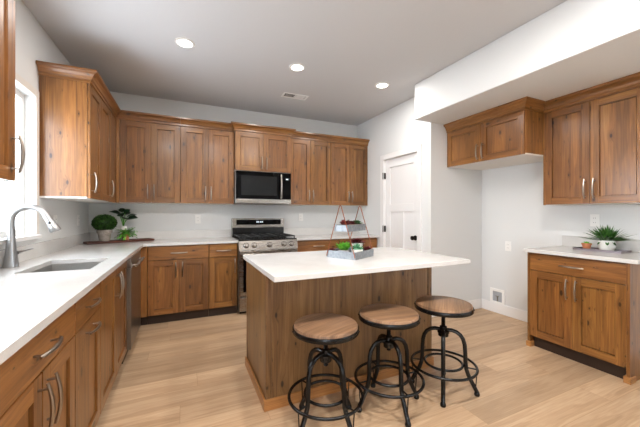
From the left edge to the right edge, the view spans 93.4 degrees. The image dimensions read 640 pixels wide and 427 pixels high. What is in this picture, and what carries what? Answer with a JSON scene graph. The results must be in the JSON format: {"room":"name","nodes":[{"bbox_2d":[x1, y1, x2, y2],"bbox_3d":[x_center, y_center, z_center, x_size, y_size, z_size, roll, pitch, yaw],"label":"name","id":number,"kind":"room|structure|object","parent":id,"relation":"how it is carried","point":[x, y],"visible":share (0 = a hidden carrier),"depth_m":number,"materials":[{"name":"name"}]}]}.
{"room":"kitchen","nodes":[
{"label":"kitchen","id":0,"kind":"room"},
{"bbox_2d":[0,0,88,249],"bbox_3d":[-1.104,-0.128,-0.260,0.150,2.748,8.750,0,0,-24],"label":"wall","id":1,"kind":"structure","parent":0,"point":[32,43],"depth_m":2.29,"materials":[{"name":"white paint"}]},
{"bbox_2d":[0,0,24,181],"bbox_3d":[-1.364,-0.662,0.970,0.385,1.033,0.919,0,0,-24],"label":"upper cabinet","id":2,"kind":"object","parent":1,"relation":"attached to","point":[7,7],"visible":1,"depth_m":1.33,"materials":[{"name":"brown wood"}]},
{"bbox_2d":[0,72,41,244],"bbox_3d":[-1.992,-0.380,1.805,0.135,1.138,1.155,0,0,-24],"label":"window","id":3,"kind":"structure","parent":1,"relation":"in","point":[18,184],"depth_m":2.23,"materials":[{"name":"white plastic"}]},
{"bbox_2d":[36,60,120,202],"bbox_3d":[-2.304,-0.652,3.047,0.385,1.054,1.428,0,0,-24],"label":"upper cabinet","id":4,"kind":"object","parent":1,"relation":"attached to","point":[78,113],"visible":0.98,"depth_m":2.47,"materials":[{"name":"brown wood"}]},
{"bbox_2d":[77,215,79,225],"bbox_3d":[-2.608,0.073,3.257,0.009,0.116,0.072,0,0,-24],"label":"wall outlet","id":5,"kind":"object","parent":1,"relation":"attached to","point":[78,216],"visible":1,"depth_m":3.25,"materials":[{"name":"white plastic"}]},
{"bbox_2d":[0,229,230,267],"bbox_3d":[-1.207,0.279,2.154,1.650,0.105,3.964,0,0,-24],"label":"backsplash","id":6,"kind":"structure","parent":1,"relation":"attached to","point":[45,247],"depth_m":3.47,"materials":[{"name":"white stone"}]},
{"bbox_2d":[89,91,356,231],"bbox_3d":[-0.700,-0.128,4.642,4.629,2.748,0.150,0,0,-24],"label":"wall","id":7,"kind":"structure","parent":0,"point":[151,217],"depth_m":4.22,"materials":[{"name":"white paint"}]},
{"bbox_2d":[116,110,180,203],"bbox_3d":[-2.088,-0.652,3.718,0.670,1.054,0.383,0,0,-24],"label":"upper cabinet","id":8,"kind":"object","parent":7,"relation":"attached to","point":[148,145],"visible":1,"depth_m":3.59,"materials":[{"name":"brown wood"}]},
{"bbox_2d":[195,215,200,222],"bbox_3d":[-1.667,0.078,4.117,0.072,0.116,0.009,0,0,-24],"label":"wall outlet","id":9,"kind":"object","parent":7,"relation":"attached to","point":[197,217],"visible":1,"depth_m":4.12,"materials":[{"name":"white plastic"}]},
{"bbox_2d":[181,117,233,204],"bbox_3d":[-1.489,-0.652,3.990,0.643,1.054,0.383,0,0,-24],"label":"upper cabinet","id":10,"kind":"object","parent":7,"relation":"attached to","point":[207,146],"visible":0.94,"depth_m":3.85,"materials":[{"name":"brown wood"}]},
{"bbox_2d":[230,121,295,173],"bbox_3d":[-0.831,-0.873,4.246,0.876,0.613,0.458,0,0,-24],"label":"upper cabinet","id":11,"kind":"object","parent":7,"relation":"attached to","point":[257,148],"visible":0.96,"depth_m":4.07,"materials":[{"name":"brown wood"}]},
{"bbox_2d":[234,170,290,204],"bbox_3d":[-0.823,-0.347,4.230,0.758,0.430,0.490,0,0,-24],"label":"microwave","id":12,"kind":"object","parent":11,"relation":"attached to","point":[250,187],"visible":0.95,"depth_m":4.05,"materials":[{"name":"silver metal"}]},
{"bbox_2d":[286,131,332,205],"bbox_3d":[-0.193,-0.652,4.576,0.665,1.054,0.383,0,0,-24],"label":"upper cabinet","id":13,"kind":"object","parent":7,"relation":"attached to","point":[310,173],"visible":0.92,"depth_m":4.45,"materials":[{"name":"brown wood"}]},
{"bbox_2d":[284,227,357,234],"bbox_3d":[0.034,0.279,4.879,1.329,0.105,0.020,0,0,-24],"label":"backsplash","id":14,"kind":"structure","parent":7,"relation":"attached to","point":[324,230],"depth_m":4.79,"materials":[{"name":"white stone"}]},
{"bbox_2d":[327,135,369,205],"bbox_3d":[0.412,-0.652,4.850,0.662,1.054,0.383,0,0,-24],"label":"upper cabinet","id":15,"kind":"object","parent":7,"relation":"attached to","point":[349,155],"visible":0.94,"depth_m":4.72,"materials":[{"name":"brown wood"}]},
{"bbox_2d":[22,0,566,125],"bbox_3d":[1.104,-1.562,0.657,4.929,0.120,8.900,0,0,-24],"label":"ceiling","id":16,"kind":"structure","parent":0,"point":[243,52],"depth_m":2.68,"materials":[{"name":"grey paint"}]},
{"bbox_2d":[175,37,194,47],"bbox_3d":[-1.186,-1.496,2.650,0.164,0.010,0.164,0,0,-24],"label":"recessed light","id":17,"kind":"object","parent":16,"relation":"in","point":[181,41],"visible":1,"depth_m":2.64,"materials":[{"name":"white plastic"}]},
{"bbox_2d":[281,92,308,99],"bbox_3d":[-0.321,-1.498,3.854,0.330,0.008,0.150,0,0,-24],"label":"ceiling vent","id":18,"kind":"object","parent":16,"relation":"in","point":[285,94],"visible":1,"depth_m":3.85,"materials":[{"name":"white plastic"}]},
{"bbox_2d":[289,63,304,70],"bbox_3d":[-0.234,-1.496,3.092,0.164,0.010,0.164,0,0,-24],"label":"recessed light","id":19,"kind":"object","parent":16,"relation":"in","point":[295,66],"visible":1,"depth_m":3.09,"materials":[{"name":"white plastic"}]},
{"bbox_2d":[375,82,388,87],"bbox_3d":[0.726,-1.496,3.526,0.164,0.010,0.164,0,0,-24],"label":"recessed light","id":20,"kind":"object","parent":16,"relation":"in","point":[381,84],"visible":1,"depth_m":3.52,"materials":[{"name":"white plastic"}]},
{"bbox_2d":[96,308,639,426],"bbox_3d":[1.104,1.296,0.657,4.929,0.100,8.900,0,0,-24],"label":"floor","id":21,"kind":"structure","parent":0,"point":[188,372],"depth_m":2.13,"materials":[{"name":"brown wood"}]},
{"bbox_2d":[0,304,74,426],"bbox_3d":[-1.180,0.804,0.891,0.651,0.883,0.662,0,0,-24],"label":"base cabinet","id":22,"kind":"object","parent":21,"relation":"on","point":[37,382],"visible":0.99,"depth_m":0.99,"materials":[{"name":"brown wood"}]},
{"bbox_2d":[74,283,101,426],"bbox_3d":[-1.407,0.804,1.394,0.651,0.883,0.438,0,0,-24],"label":"base cabinet","id":23,"kind":"object","parent":21,"relation":"on","point":[88,323],"visible":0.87,"depth_m":1.50,"materials":[{"name":"brown wood"}]},
{"bbox_2d":[100,261,126,413],"bbox_3d":[-1.678,0.804,1.992,0.651,0.883,0.872,0,0,-24],"label":"base cabinet","id":24,"kind":"object","parent":21,"relation":"on","point":[113,289],"visible":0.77,"depth_m":2.02,"materials":[{"name":"brown wood"}]},
{"bbox_2d":[122,250,144,363],"bbox_3d":[-1.965,0.806,2.689,0.653,0.880,0.616,0,0,-24],"label":"dishwasher","id":25,"kind":"object","parent":21,"relation":"on","point":[134,262],"visible":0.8,"depth_m":2.65,"materials":[{"name":"silver metal"}]},
{"bbox_2d":[140,246,147,325],"bbox_3d":[-2.292,0.804,3.362,0.667,0.883,0.865,0,0,-24],"label":"base cabinet","id":26,"kind":"object","parent":21,"relation":"on","point":[144,318],"visible":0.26,"depth_m":3.33,"materials":[{"name":"brown wood"}]},
{"bbox_2d":[0,229,237,364],"bbox_3d":[-1.207,0.294,2.154,1.650,0.135,3.964,0,0,-24],"label":"countertop","id":27,"kind":"structure","parent":26,"relation":"on","point":[29,302],"depth_m":1.61,"materials":[{"name":"white stone"}]},
{"bbox_2d":[2,204,60,267],"bbox_3d":[-1.847,0.136,1.971,0.282,0.392,0.203,0,0,-24],"label":"faucet","id":28,"kind":"object","parent":27,"relation":"on","point":[11,260],"visible":1,"depth_m":1.87,"materials":[{"name":"silver metal"}]},
{"bbox_2d":[29,261,102,272],"bbox_3d":[-1.638,0.467,1.968,0.343,0.218,0.518,0,0,-24],"label":"sink","id":29,"kind":"object","parent":27,"relation":"in","point":[83,265],"visible":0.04,"depth_m":2.17,"materials":[{"name":"grey metal"}]},
{"bbox_2d":[83,238,153,244],"bbox_3d":[-2.317,0.320,3.508,0.170,0.024,0.670,0,0,41],"label":"serving board","id":30,"kind":"object","parent":27,"relation":"on","point":[138,239],"visible":1,"depth_m":3.44,"materials":[{"name":"brown wood"}]},
{"bbox_2d":[91,214,117,240],"bbox_3d":[-2.434,0.155,3.408,0.250,0.305,0.256,0,0,-24],"label":"boxwood","id":31,"kind":"object","parent":30,"relation":"on","point":[104,224],"visible":1,"depth_m":3.35,"materials":[{"name":"green plant"}]},
{"bbox_2d":[96,229,112,240],"bbox_3d":[-2.434,0.245,3.407,0.154,0.125,0.154,0,0,-24],"label":"pot","id":32,"kind":"object","parent":31,"relation":"attached to","point":[103,234],"depth_m":3.36,"materials":[{"name":"grey ceramic"}]},
{"bbox_2d":[114,227,137,239],"bbox_3d":[-2.269,0.233,3.530,0.228,0.151,0.236,0,0,37],"label":"potted fern","id":33,"kind":"object","parent":30,"relation":"on","point":[125,234],"visible":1,"depth_m":3.50,"materials":[{"name":"green plant"}]},
{"bbox_2d":[110,208,137,238],"bbox_3d":[-2.368,0.133,3.651,0.303,0.397,0.190,0,0,-24],"label":"potted leafy plant","id":34,"kind":"object","parent":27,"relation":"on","point":[126,211],"visible":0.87,"depth_m":3.64,"materials":[{"name":"green plant"}]},
{"bbox_2d":[147,244,208,324],"bbox_3d":[-1.737,0.804,3.728,0.642,0.883,0.651,0,0,-24],"label":"base cabinet","id":35,"kind":"object","parent":21,"relation":"on","point":[177,275],"visible":0.99,"depth_m":3.47,"materials":[{"name":"brown wood"}]},
{"bbox_2d":[209,243,236,315],"bbox_3d":[-1.290,0.804,3.930,0.334,0.883,0.651,0,0,-24],"label":"base cabinet","id":36,"kind":"object","parent":21,"relation":"on","point":[222,257],"visible":0.95,"depth_m":3.68,"materials":[{"name":"brown wood"}]},
{"bbox_2d":[231,218,297,313],"bbox_3d":[-0.765,0.657,4.105,0.757,1.178,0.736,0,0,-24],"label":"range","id":37,"kind":"object","parent":21,"relation":"on","point":[253,235],"visible":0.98,"depth_m":3.91,"materials":[{"name":"silver metal"}]},
{"bbox_2d":[231,236,296,240],"bbox_3d":[-0.784,0.333,4.146,0.753,0.017,0.645,0,0,-24],"label":"cooktop","id":38,"kind":"object","parent":37,"relation":"in","point":[242,238],"depth_m":3.91,"materials":[{"name":"black metal"}]},
{"bbox_2d":[297,239,338,251],"bbox_3d":[-0.137,0.804,4.452,0.662,0.883,0.651,0,0,-24],"label":"base cabinet","id":39,"kind":"object","parent":21,"relation":"on","point":[303,245],"visible":0.09,"depth_m":4.18,"materials":[{"name":"brown wood"}]},
{"bbox_2d":[284,227,378,240],"bbox_3d":[0.161,0.294,4.598,1.329,0.135,0.638,0,0,-24],"label":"countertop","id":40,"kind":"structure","parent":39,"relation":"on","point":[322,233],"depth_m":4.67,"materials":[{"name":"white stone"}]},
{"bbox_2d":[287,313,363,426],"bbox_3d":[0.034,0.947,1.780,0.449,0.599,0.449,0,0,18],"label":"bar stool","id":41,"kind":"object","parent":21,"relation":"on","point":[325,329],"visible":1,"depth_m":1.70,"materials":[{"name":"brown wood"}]},
{"bbox_2d":[245,261,433,411],"bbox_3d":[0.158,0.805,2.477,1.410,0.882,0.653,0,0,-24],"label":"base cabinet","id":42,"kind":"object","parent":21,"relation":"on","point":[275,359],"visible":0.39,"depth_m":2.12,"materials":[{"name":"brown wood"}]},
{"bbox_2d":[243,247,469,281],"bbox_3d":[0.237,0.347,2.295,1.458,0.030,0.911,0,0,-24],"label":"countertop","id":43,"kind":"structure","parent":42,"relation":"on","point":[291,266],"depth_m":2.01,"materials":[{"name":"white stone"}]},
{"bbox_2d":[326,205,373,259],"bbox_3d":[0.236,0.134,2.333,0.260,0.395,0.298,0,0,37],"label":"tiered tray","id":44,"kind":"object","parent":43,"relation":"on","point":[350,255],"visible":0.9,"depth_m":2.24,"materials":[{"name":"metal"}]},
{"bbox_2d":[336,242,352,251],"bbox_3d":[0.178,0.270,2.295,0.141,0.118,0.158,0,0,-24],"label":"plant","id":45,"kind":"object","parent":44,"relation":"on","point":[342,246],"visible":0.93,"depth_m":2.26,"materials":[{"name":"green plant"}]},
{"bbox_2d":[340,219,350,224],"bbox_3d":[0.192,0.086,2.269,0.090,0.088,0.096,0,0,-9],"label":"potted succulent","id":46,"kind":"object","parent":44,"relation":"on","point":[343,220],"visible":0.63,"depth_m":2.25,"materials":[{"name":"plant"}]},
{"bbox_2d":[334,224,365,231],"bbox_3d":[0.236,0.108,2.333,0.126,0.051,0.276,0,0,37],"label":"tray","id":47,"kind":"object","parent":44,"relation":"on","point":[338,227],"depth_m":2.24,"materials":[{"name":"metal"}]},
{"bbox_2d":[327,247,373,259],"bbox_3d":[0.236,0.304,2.333,0.260,0.055,0.284,0,0,37],"label":"tray","id":48,"kind":"object","parent":44,"relation":"on","point":[350,255],"depth_m":2.23,"materials":[{"name":"metal"}]},
{"bbox_2d":[348,238,364,251],"bbox_3d":[0.292,0.262,2.392,0.154,0.133,0.154,0,0,-24],"label":"potted succulent","id":49,"kind":"object","parent":44,"relation":"in","point":[355,241],"visible":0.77,"depth_m":2.36,"materials":[{"name":"white ceramic"}]},
{"bbox_2d":[351,244,362,251],"bbox_3d":[0.283,0.277,2.266,0.087,0.103,0.093,0,0,36],"label":"potted succulent","id":50,"kind":"object","parent":44,"relation":"in","point":[356,248],"visible":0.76,"depth_m":2.24,"materials":[{"name":"white ceramic"}]},
{"bbox_2d":[339,237,376,247],"bbox_3d":[0.462,0.804,4.723,0.648,0.883,0.651,0,0,-24],"label":"base cabinet","id":51,"kind":"object","parent":21,"relation":"on","point":[366,243],"visible":0.06,"depth_m":4.53,"materials":[{"name":"brown wood"}]},
{"bbox_2d":[354,304,424,426],"bbox_3d":[0.449,0.944,1.968,0.450,0.605,0.450,0,0,3],"label":"bar stool","id":52,"kind":"object","parent":21,"relation":"on","point":[389,317],"visible":0.98,"depth_m":1.91,"materials":[{"name":"black metal"}]},
{"bbox_2d":[410,296,479,407],"bbox_3d":[0.877,0.939,2.146,0.450,0.614,0.450,0,0,-4],"label":"bar stool","id":53,"kind":"object","parent":21,"relation":"on","point":[444,307],"visible":0.98,"depth_m":2.08,"materials":[{"name":"black metal"}]},
{"bbox_2d":[526,252,639,384],"bbox_3d":[2.370,0.804,2.643,0.656,0.883,0.736,0,0,-24],"label":"base cabinet","id":54,"kind":"object","parent":21,"relation":"on","point":[584,311],"visible":0.98,"depth_m":2.44,"materials":[{"name":"brown wood"}]},
{"bbox_2d":[523,235,639,263],"bbox_3d":[2.390,0.294,2.634,0.652,0.135,0.793,0,0,-24],"label":"countertop","id":55,"kind":"structure","parent":54,"relation":"on","point":[568,242],"depth_m":2.63,"materials":[{"name":"white stone"}]},
{"bbox_2d":[572,247,631,253],"bbox_3d":[2.494,0.323,2.680,0.180,0.018,0.340,0,0,-24],"label":"tray","id":56,"kind":"object","parent":55,"relation":"on","point":[619,251],"visible":0.86,"depth_m":2.63,"materials":[{"name":"grey wood"}]},
{"bbox_2d":[581,241,591,248],"bbox_3d":[2.423,0.289,2.740,0.075,0.072,0.076,0,0,0],"label":"potted succulent","id":57,"kind":"object","parent":56,"relation":"on","point":[587,244],"visible":0.91,"depth_m":2.72,"materials":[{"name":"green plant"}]},
{"bbox_2d":[580,225,636,250],"bbox_3d":[2.504,0.209,2.645,0.379,0.233,0.467,0,0,24],"label":"potted spiky plant","id":58,"kind":"object","parent":56,"relation":"on","point":[606,237],"visible":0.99,"depth_m":2.61,"materials":[{"name":"green plant"}]},
{"bbox_2d":[357,97,437,295],"bbox_3d":[1.035,-0.128,4.418,0.110,2.748,1.690,0,0,-24],"label":"wall","id":59,"kind":"structure","parent":0,"point":[395,129],"depth_m":4.04,"materials":[{"name":"white paint"}]},
{"bbox_2d":[380,144,421,251],"bbox_3d":[1.126,0.191,4.161,0.155,2.110,0.856,0,0,-24],"label":"door","id":60,"kind":"structure","parent":59,"relation":"in","point":[401,175],"depth_m":4.14,"materials":[{"name":"white paint"}]},
{"bbox_2d":[438,124,481,300],"bbox_3d":[1.762,-0.128,3.880,0.772,2.748,0.110,0,0,-24],"label":"wall","id":61,"kind":"structure","parent":0,"point":[459,190],"depth_m":3.81,"materials":[{"name":"white paint"}]},
{"bbox_2d":[432,299,481,316],"bbox_3d":[1.731,1.183,3.797,0.865,0.125,0.014,0,0,-24],"label":"baseboard","id":62,"kind":"structure","parent":61,"relation":"attached to","point":[477,303],"depth_m":3.93,"materials":[{"name":"white paint"}]},
{"bbox_2d":[415,0,639,123],"bbox_3d":[2.343,-1.297,2.156,1.135,0.410,3.510,0,0,-24],"label":"soffit","id":63,"kind":"structure","parent":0,"point":[574,45],"depth_m":2.39,"materials":[{"name":"white paint"}]},
{"bbox_2d":[482,162,639,310],"bbox_3d":[3.250,-0.128,1.710,0.150,2.748,8.750,0,0,-24],"label":"wall","id":64,"kind":"structure","parent":0,"point":[514,211],"depth_m":3.53,"materials":[{"name":"white paint"}]},
{"bbox_2d":[444,96,545,169],"bbox_3d":[2.030,-0.830,3.395,0.678,0.521,0.988,0,0,-24],"label":"upper cabinet","id":65,"kind":"object","parent":64,"relation":"attached to","point":[511,133],"visible":0.95,"depth_m":3.15,"materials":[{"name":"brown wood"}]},
{"bbox_2d":[490,287,504,304],"bbox_3d":[2.221,1.041,3.780,0.017,0.190,0.190,0,0,-24],"label":"box","id":66,"kind":"object","parent":64,"relation":"attached to","point":[496,295],"visible":1,"depth_m":3.78,"materials":[{"name":"white plastic"}]},
{"bbox_2d":[481,298,526,321],"bbox_3d":[2.326,1.183,3.550,0.014,0.125,0.954,0,0,-24],"label":"baseboard","id":67,"kind":"structure","parent":64,"relation":"attached to","point":[505,310],"depth_m":3.68,"materials":[{"name":"white paint"}]},
{"bbox_2d":[505,241,510,250],"bbox_3d":[2.280,0.397,3.659,0.009,0.116,0.072,0,0,-24],"label":"wall outlet","id":68,"kind":"object","parent":64,"relation":"attached to","point":[507,243],"visible":1,"depth_m":3.66,"materials":[{"name":"white plastic"}]},
{"bbox_2d":[543,72,639,204],"bbox_3d":[2.508,-0.587,2.689,0.388,1.006,0.801,0,0,-24],"label":"upper cabinet","id":69,"kind":"object","parent":64,"relation":"attached to","point":[591,136],"visible":1,"depth_m":2.62,"materials":[{"name":"brown wood"}]},
{"bbox_2d":[590,214,599,226],"bbox_3d":[2.630,0.066,2.887,0.009,0.116,0.072,0,0,-24],"label":"wall outlet","id":70,"kind":"object","parent":64,"relation":"attached to","point":[594,218],"visible":1,"depth_m":2.88,"materials":[{"name":"white plastic"}]},
{"bbox_2d":[562,235,639,251],"bbox_3d":[2.678,0.279,2.765,0.020,0.105,0.793,0,0,-24],"label":"backsplash","id":71,"kind":"structure","parent":64,"relation":"attached to","point":[575,241],"depth_m":2.88,"materials":[{"name":"white stone"}]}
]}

